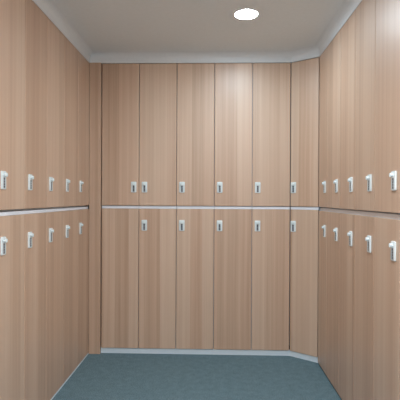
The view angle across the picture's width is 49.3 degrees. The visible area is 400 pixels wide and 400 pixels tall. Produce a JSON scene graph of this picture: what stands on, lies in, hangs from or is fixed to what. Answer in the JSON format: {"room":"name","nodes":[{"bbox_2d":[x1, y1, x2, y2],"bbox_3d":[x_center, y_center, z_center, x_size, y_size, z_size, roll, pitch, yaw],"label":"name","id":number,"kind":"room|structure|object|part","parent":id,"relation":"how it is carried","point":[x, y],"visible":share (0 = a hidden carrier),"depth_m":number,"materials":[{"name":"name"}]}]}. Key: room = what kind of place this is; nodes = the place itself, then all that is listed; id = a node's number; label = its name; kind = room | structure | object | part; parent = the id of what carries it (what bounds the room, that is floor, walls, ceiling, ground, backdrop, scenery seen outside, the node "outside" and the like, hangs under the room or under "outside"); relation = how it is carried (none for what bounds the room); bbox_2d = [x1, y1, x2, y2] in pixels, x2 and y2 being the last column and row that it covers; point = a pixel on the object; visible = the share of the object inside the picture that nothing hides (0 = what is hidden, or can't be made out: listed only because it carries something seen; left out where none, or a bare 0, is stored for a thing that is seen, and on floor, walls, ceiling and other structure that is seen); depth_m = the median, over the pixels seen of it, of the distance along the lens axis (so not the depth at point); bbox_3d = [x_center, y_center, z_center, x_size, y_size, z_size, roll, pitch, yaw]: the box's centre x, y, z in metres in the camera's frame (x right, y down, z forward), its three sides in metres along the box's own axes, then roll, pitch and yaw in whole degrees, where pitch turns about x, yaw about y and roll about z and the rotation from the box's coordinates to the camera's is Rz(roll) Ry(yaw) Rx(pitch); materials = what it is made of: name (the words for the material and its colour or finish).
{"room":"changing room","nodes":[
{"label":"changing room","id":0,"kind":"room"},
{"bbox_2d":[85,80,102,333],"bbox_3d":[0.042,0.030,4.003,2.950,2.402,0.095,0,0,2],"label":"wall","id":1,"kind":"structure","parent":0,"point":[89,80],"depth_m":3.98,"materials":[{"name":"paint"}]},
{"bbox_2d":[52,334,341,399],"bbox_3d":[-0.047,1.266,1.181,2.950,0.050,5.750,0,0,2],"label":"floor","id":2,"kind":"structure","parent":0,"point":[102,376],"depth_m":3.01,"materials":[{"name":"blue carpet"}]},
{"bbox_2d":[0,211,24,399],"bbox_3d":[-1.146,0.639,2.146,0.481,1.167,0.299,0,0,2],"label":"locker","id":3,"kind":"object","parent":2,"relation":"on","point":[12,223],"visible":1,"depth_m":2.15,"materials":[{"name":"brown wood"}]},
{"bbox_3d":[-0.942,0.067,2.138,0.019,0.018,0.299,0,0,2],"label":"rail","id":4,"kind":"part","parent":3,"relation":"part of","materials":[{"name":"silver metal"}]},
{"bbox_2d":[0,0,24,211],"bbox_3d":[-1.141,-0.515,2.142,0.481,1.141,0.299,0,0,2],"label":"locker","id":5,"kind":"object","parent":3,"relation":"on","point":[12,12],"visible":1,"depth_m":2.14,"materials":[{"name":"brown wood"}]},
{"bbox_2d":[21,209,45,399],"bbox_3d":[-1.137,0.638,2.446,0.481,1.167,0.299,0,0,2],"label":"locker","id":6,"kind":"object","parent":2,"relation":"on","point":[35,220],"visible":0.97,"depth_m":2.43,"materials":[{"name":"brown wood"}]},
{"bbox_2d":[20,0,46,210],"bbox_3d":[-1.132,-0.516,2.442,0.481,1.141,0.299,0,0,2],"label":"locker","id":7,"kind":"object","parent":6,"relation":"on","point":[35,19],"visible":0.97,"depth_m":2.43,"materials":[{"name":"brown wood"}]},
{"bbox_3d":[-0.934,0.066,2.438,0.019,0.018,0.299,0,0,2],"label":"rail","id":8,"kind":"part","parent":6,"relation":"part of","materials":[{"name":"silver metal"}]},
{"bbox_2d":[42,208,63,399],"bbox_3d":[-1.129,0.637,2.746,0.481,1.167,0.299,0,0,2],"label":"locker","id":9,"kind":"object","parent":2,"relation":"on","point":[54,217],"visible":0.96,"depth_m":2.72,"materials":[{"name":"brown wood"}]},
{"bbox_3d":[-0.925,0.065,2.738,0.019,0.018,0.299,0,0,2],"label":"rail","id":10,"kind":"part","parent":9,"relation":"part of","materials":[{"name":"silver metal"}]},
{"bbox_2d":[42,17,63,208],"bbox_3d":[-1.123,-0.517,2.742,0.481,1.141,0.299,0,0,2],"label":"locker","id":11,"kind":"object","parent":9,"relation":"on","point":[55,38],"visible":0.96,"depth_m":2.72,"materials":[{"name":"brown wood"}]},
{"bbox_2d":[63,207,77,382],"bbox_3d":[-1.120,0.636,3.046,0.481,1.167,0.299,0,0,2],"label":"locker","id":12,"kind":"object","parent":2,"relation":"on","point":[70,289],"visible":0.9,"depth_m":3.03,"materials":[{"name":"brown wood"}]},
{"bbox_2d":[60,36,77,207],"bbox_3d":[-1.114,-0.519,3.042,0.481,1.141,0.299,0,0,2],"label":"locker","id":13,"kind":"object","parent":12,"relation":"on","point":[70,52],"visible":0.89,"depth_m":3.02,"materials":[{"name":"brown wood"}]},
{"bbox_3d":[-0.916,0.064,3.038,0.019,0.018,0.299,0,0,2],"label":"rail","id":14,"kind":"part","parent":12,"relation":"part of","materials":[{"name":"silver metal"}]},
{"bbox_2d":[77,207,88,365],"bbox_3d":[-1.111,0.635,3.340,0.481,1.167,0.286,0,0,2],"label":"locker","id":15,"kind":"object","parent":2,"relation":"on","point":[83,212],"visible":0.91,"depth_m":3.33,"materials":[{"name":"brown wood"}]},
{"bbox_2d":[74,51,89,206],"bbox_3d":[-1.105,-0.520,3.336,0.481,1.141,0.286,0,0,2],"label":"locker","id":16,"kind":"object","parent":15,"relation":"on","point":[83,64],"visible":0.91,"depth_m":3.31,"materials":[{"name":"brown wood"}]},
{"bbox_2d":[89,63,101,353],"bbox_3d":[-0.838,0.068,3.493,0.091,2.322,0.046,0,0,2],"label":"trim","id":17,"kind":"structure","parent":2,"relation":"on","point":[95,121],"depth_m":3.47,"materials":[{"name":"brown wood"}]},
{"bbox_2d":[101,206,138,347],"bbox_3d":[-0.634,0.615,3.713,0.299,1.136,0.460,0,0,2],"label":"locker","id":18,"kind":"object","parent":2,"relation":"on","point":[120,224],"visible":0.87,"depth_m":3.48,"materials":[{"name":"brown wood"}]},
{"bbox_3d":[-0.637,0.058,3.498,0.299,0.020,0.022,0,0,2],"label":"rail","id":19,"kind":"part","parent":18,"relation":"part of","materials":[{"name":"silver metal"}]},
{"bbox_2d":[102,64,139,205],"bbox_3d":[-0.628,-0.519,3.698,0.299,1.141,0.481,0,0,2],"label":"locker","id":20,"kind":"object","parent":18,"relation":"on","point":[120,82],"visible":0.96,"depth_m":3.48,"materials":[{"name":"brown wood"}]},
{"bbox_2d":[139,206,176,348],"bbox_3d":[-0.334,0.617,3.693,0.299,1.136,0.481,0,0,2],"label":"locker","id":21,"kind":"object","parent":2,"relation":"on","point":[157,224],"visible":0.98,"depth_m":3.47,"materials":[{"name":"brown wood"}]},
{"bbox_2d":[139,63,176,205],"bbox_3d":[-0.329,-0.517,3.689,0.299,1.141,0.481,0,0,2],"label":"locker","id":22,"kind":"object","parent":21,"relation":"on","point":[158,82],"visible":0.96,"depth_m":3.47,"materials":[{"name":"brown wood"}]},
{"bbox_3d":[-0.337,0.059,3.489,0.299,0.020,0.022,0,0,2],"label":"rail","id":23,"kind":"part","parent":21,"relation":"part of","materials":[{"name":"silver metal"}]},
{"bbox_2d":[176,206,213,348],"bbox_3d":[-0.034,0.618,3.684,0.299,1.136,0.481,0,0,2],"label":"locker","id":24,"kind":"object","parent":2,"relation":"on","point":[195,224],"visible":1,"depth_m":3.47,"materials":[{"name":"brown wood"}]},
{"bbox_3d":[-0.037,0.060,3.480,0.299,0.020,0.022,0,0,2],"label":"rail","id":25,"kind":"part","parent":24,"relation":"part of","materials":[{"name":"silver metal"}]},
{"bbox_2d":[177,63,214,205],"bbox_3d":[-0.029,-0.516,3.680,0.299,1.141,0.481,0,0,2],"label":"locker","id":26,"kind":"object","parent":24,"relation":"on","point":[195,81],"visible":0.97,"depth_m":3.46,"materials":[{"name":"brown wood"}]},
{"bbox_2d":[101,347,317,362],"bbox_3d":[0.062,1.211,3.476,1.716,0.046,0.148,0,0,7],"label":"baseboard","id":27,"kind":"structure","parent":2,"relation":"on","point":[213,351],"depth_m":3.48,"materials":[{"name":"silver metal"}]},
{"bbox_2d":[213,206,251,349],"bbox_3d":[0.266,0.620,3.676,0.299,1.136,0.481,0,0,2],"label":"locker","id":28,"kind":"object","parent":2,"relation":"on","point":[232,225],"visible":1,"depth_m":3.46,"materials":[{"name":"brown wood"}]},
{"bbox_2d":[214,63,251,206],"bbox_3d":[0.271,-0.514,3.671,0.299,1.141,0.481,0,0,2],"label":"locker","id":29,"kind":"object","parent":28,"relation":"on","point":[233,81],"visible":1,"depth_m":3.45,"materials":[{"name":"brown wood"}]},
{"bbox_3d":[0.262,0.062,3.471,0.299,0.020,0.022,0,0,2],"label":"rail","id":30,"kind":"part","parent":28,"relation":"part of","materials":[{"name":"silver metal"}]},
{"bbox_2d":[251,207,289,349],"bbox_3d":[0.566,0.621,3.667,0.299,1.136,0.481,0,0,2],"label":"locker","id":31,"kind":"object","parent":2,"relation":"on","point":[270,249],"visible":0.94,"depth_m":3.45,"materials":[{"name":"brown wood"}]},
{"bbox_3d":[0.562,0.064,3.462,0.299,0.020,0.022,0,0,2],"label":"rail","id":32,"kind":"part","parent":31,"relation":"part of","materials":[{"name":"silver metal"}]},
{"bbox_2d":[252,63,290,206],"bbox_3d":[0.571,-0.513,3.663,0.299,1.141,0.481,0,0,2],"label":"locker","id":33,"kind":"object","parent":31,"relation":"on","point":[270,81],"visible":0.98,"depth_m":3.44,"materials":[{"name":"brown wood"}]},
{"bbox_2d":[289,207,321,356],"bbox_3d":[1.040,0.624,3.595,0.648,1.136,0.598,0,0,2],"label":"locker","id":34,"kind":"object","parent":2,"relation":"on","point":[304,221],"visible":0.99,"depth_m":3.37,"materials":[{"name":"brown wood"}]},
{"bbox_2d":[289,57,319,206],"bbox_3d":[1.046,-0.513,3.591,0.648,1.136,0.598,0,0,2],"label":"locker","id":35,"kind":"object","parent":34,"relation":"on","point":[304,82],"visible":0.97,"depth_m":3.36,"materials":[{"name":"brown wood"}]},
{"bbox_3d":[0.815,0.065,3.382,0.232,0.020,0.022,0,0,38],"label":"rail","id":36,"kind":"part","parent":34,"relation":"part of","materials":[{"name":"silver metal"}]},
{"bbox_2d":[318,208,328,373],"bbox_3d":[1.109,0.644,3.167,0.481,1.168,0.241,0,0,2],"label":"locker","id":37,"kind":"object","parent":2,"relation":"on","point":[322,243],"visible":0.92,"depth_m":3.16,"materials":[{"name":"brown wood"}]},
{"bbox_2d":[319,46,327,207],"bbox_3d":[1.115,-0.508,3.163,0.481,1.141,0.241,0,0,2],"label":"locker","id":38,"kind":"object","parent":37,"relation":"on","point":[323,74],"visible":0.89,"depth_m":3.16,"materials":[{"name":"brown wood"}]},
{"bbox_2d":[326,208,342,392],"bbox_3d":[1.101,0.645,2.897,0.481,1.168,0.296,0,0,2],"label":"locker","id":39,"kind":"object","parent":2,"relation":"on","point":[332,314],"visible":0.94,"depth_m":2.89,"materials":[{"name":"brown wood"}]},
{"bbox_2d":[327,29,343,209],"bbox_3d":[1.107,-0.507,2.893,0.481,1.141,0.296,0,0,2],"label":"locker","id":40,"kind":"object","parent":39,"relation":"on","point":[333,147],"visible":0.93,"depth_m":2.88,"materials":[{"name":"brown wood"}]},
{"bbox_3d":[0.906,0.071,2.901,0.014,0.023,0.296,0,0,2],"label":"rail","id":41,"kind":"part","parent":39,"relation":"part of","materials":[{"name":"silver metal"}]},
{"bbox_2d":[338,210,356,399],"bbox_3d":[1.093,0.646,2.600,0.481,1.168,0.296,0,0,2],"label":"locker","id":42,"kind":"object","parent":2,"relation":"on","point":[347,217],"visible":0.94,"depth_m":2.59,"materials":[{"name":"brown wood"}]},
{"bbox_2d":[339,9,359,210],"bbox_3d":[1.099,-0.506,2.596,0.481,1.141,0.296,0,0,2],"label":"locker","id":43,"kind":"object","parent":42,"relation":"on","point":[348,31],"visible":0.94,"depth_m":2.59,"materials":[{"name":"brown wood"}]},
{"bbox_3d":[0.897,0.072,2.604,0.014,0.023,0.296,0,0,2],"label":"rail","id":44,"kind":"part","parent":42,"relation":"part of","materials":[{"name":"silver metal"}]},
{"bbox_2d":[354,211,379,399],"bbox_3d":[1.084,0.647,2.303,0.481,1.168,0.296,0,0,2],"label":"locker","id":45,"kind":"object","parent":2,"relation":"on","point":[364,220],"visible":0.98,"depth_m":2.30,"materials":[{"name":"brown wood"}]},
{"bbox_2d":[355,0,379,212],"bbox_3d":[1.090,-0.505,2.298,0.481,1.141,0.296,0,0,2],"label":"locker","id":46,"kind":"object","parent":45,"relation":"on","point":[366,10],"visible":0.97,"depth_m":2.29,"materials":[{"name":"brown wood"}]},
{"bbox_3d":[0.888,0.073,2.306,0.014,0.023,0.296,0,0,2],"label":"rail","id":47,"kind":"part","parent":45,"relation":"part of","materials":[{"name":"silver metal"}]},
{"bbox_2d":[373,213,399,399],"bbox_3d":[1.075,0.648,2.005,0.481,1.168,0.296,0,0,2],"label":"locker","id":48,"kind":"object","parent":2,"relation":"on","point":[386,227],"visible":1,"depth_m":1.99,"materials":[{"name":"brown wood"}]},
{"bbox_2d":[374,0,399,213],"bbox_3d":[1.081,-0.504,2.001,0.481,1.141,0.296,0,0,2],"label":"locker","id":49,"kind":"object","parent":48,"relation":"on","point":[387,49],"visible":0.99,"depth_m":2.01,"materials":[{"name":"brown wood"}]},
{"bbox_3d":[0.880,0.074,2.009,0.014,0.023,0.296,0,0,2],"label":"rail","id":50,"kind":"part","parent":48,"relation":"part of","materials":[{"name":"silver metal"}]},
{"bbox_2d":[53,0,343,50],"bbox_3d":[-0.035,-1.200,1.172,2.950,0.080,5.750,0,0,2],"label":"ceiling","id":51,"kind":"structure","parent":0,"point":[105,25],"depth_m":2.89,"materials":[{"name":"paint"}]},
{"bbox_2d":[32,0,361,63],"bbox_3d":[-0.060,-1.120,0.928,1.986,0.079,5.260,0,0,2],"label":"trim","id":52,"kind":"structure","parent":51,"relation":"attached to","point":[49,8],"depth_m":3.43,"materials":[{"name":"paint"}]},
{"bbox_2d":[235,9,257,18],"bbox_3d":[0.290,-1.161,2.724,0.145,0.008,0.145,0,0,2],"label":"recessed light","id":53,"kind":"object","parent":51,"relation":"in","point":[243,13],"visible":1,"depth_m":2.71,"materials":[{"name":"white"}]},
{"bbox_3d":[-1.235,0.035,1.164,0.564,2.402,5.655,0,0,2],"label":"wall","id":54,"kind":"structure","parent":0,"visible":0},
{"bbox_2d":[51,353,88,399],"bbox_3d":[-0.927,1.228,2.733,0.031,0.007,1.488,0,0,2],"label":"baseboard","id":55,"kind":"structure","parent":54,"relation":"attached to","point":[88,353],"depth_m":3.00,"materials":[{"name":"silver metal"}]}
]}

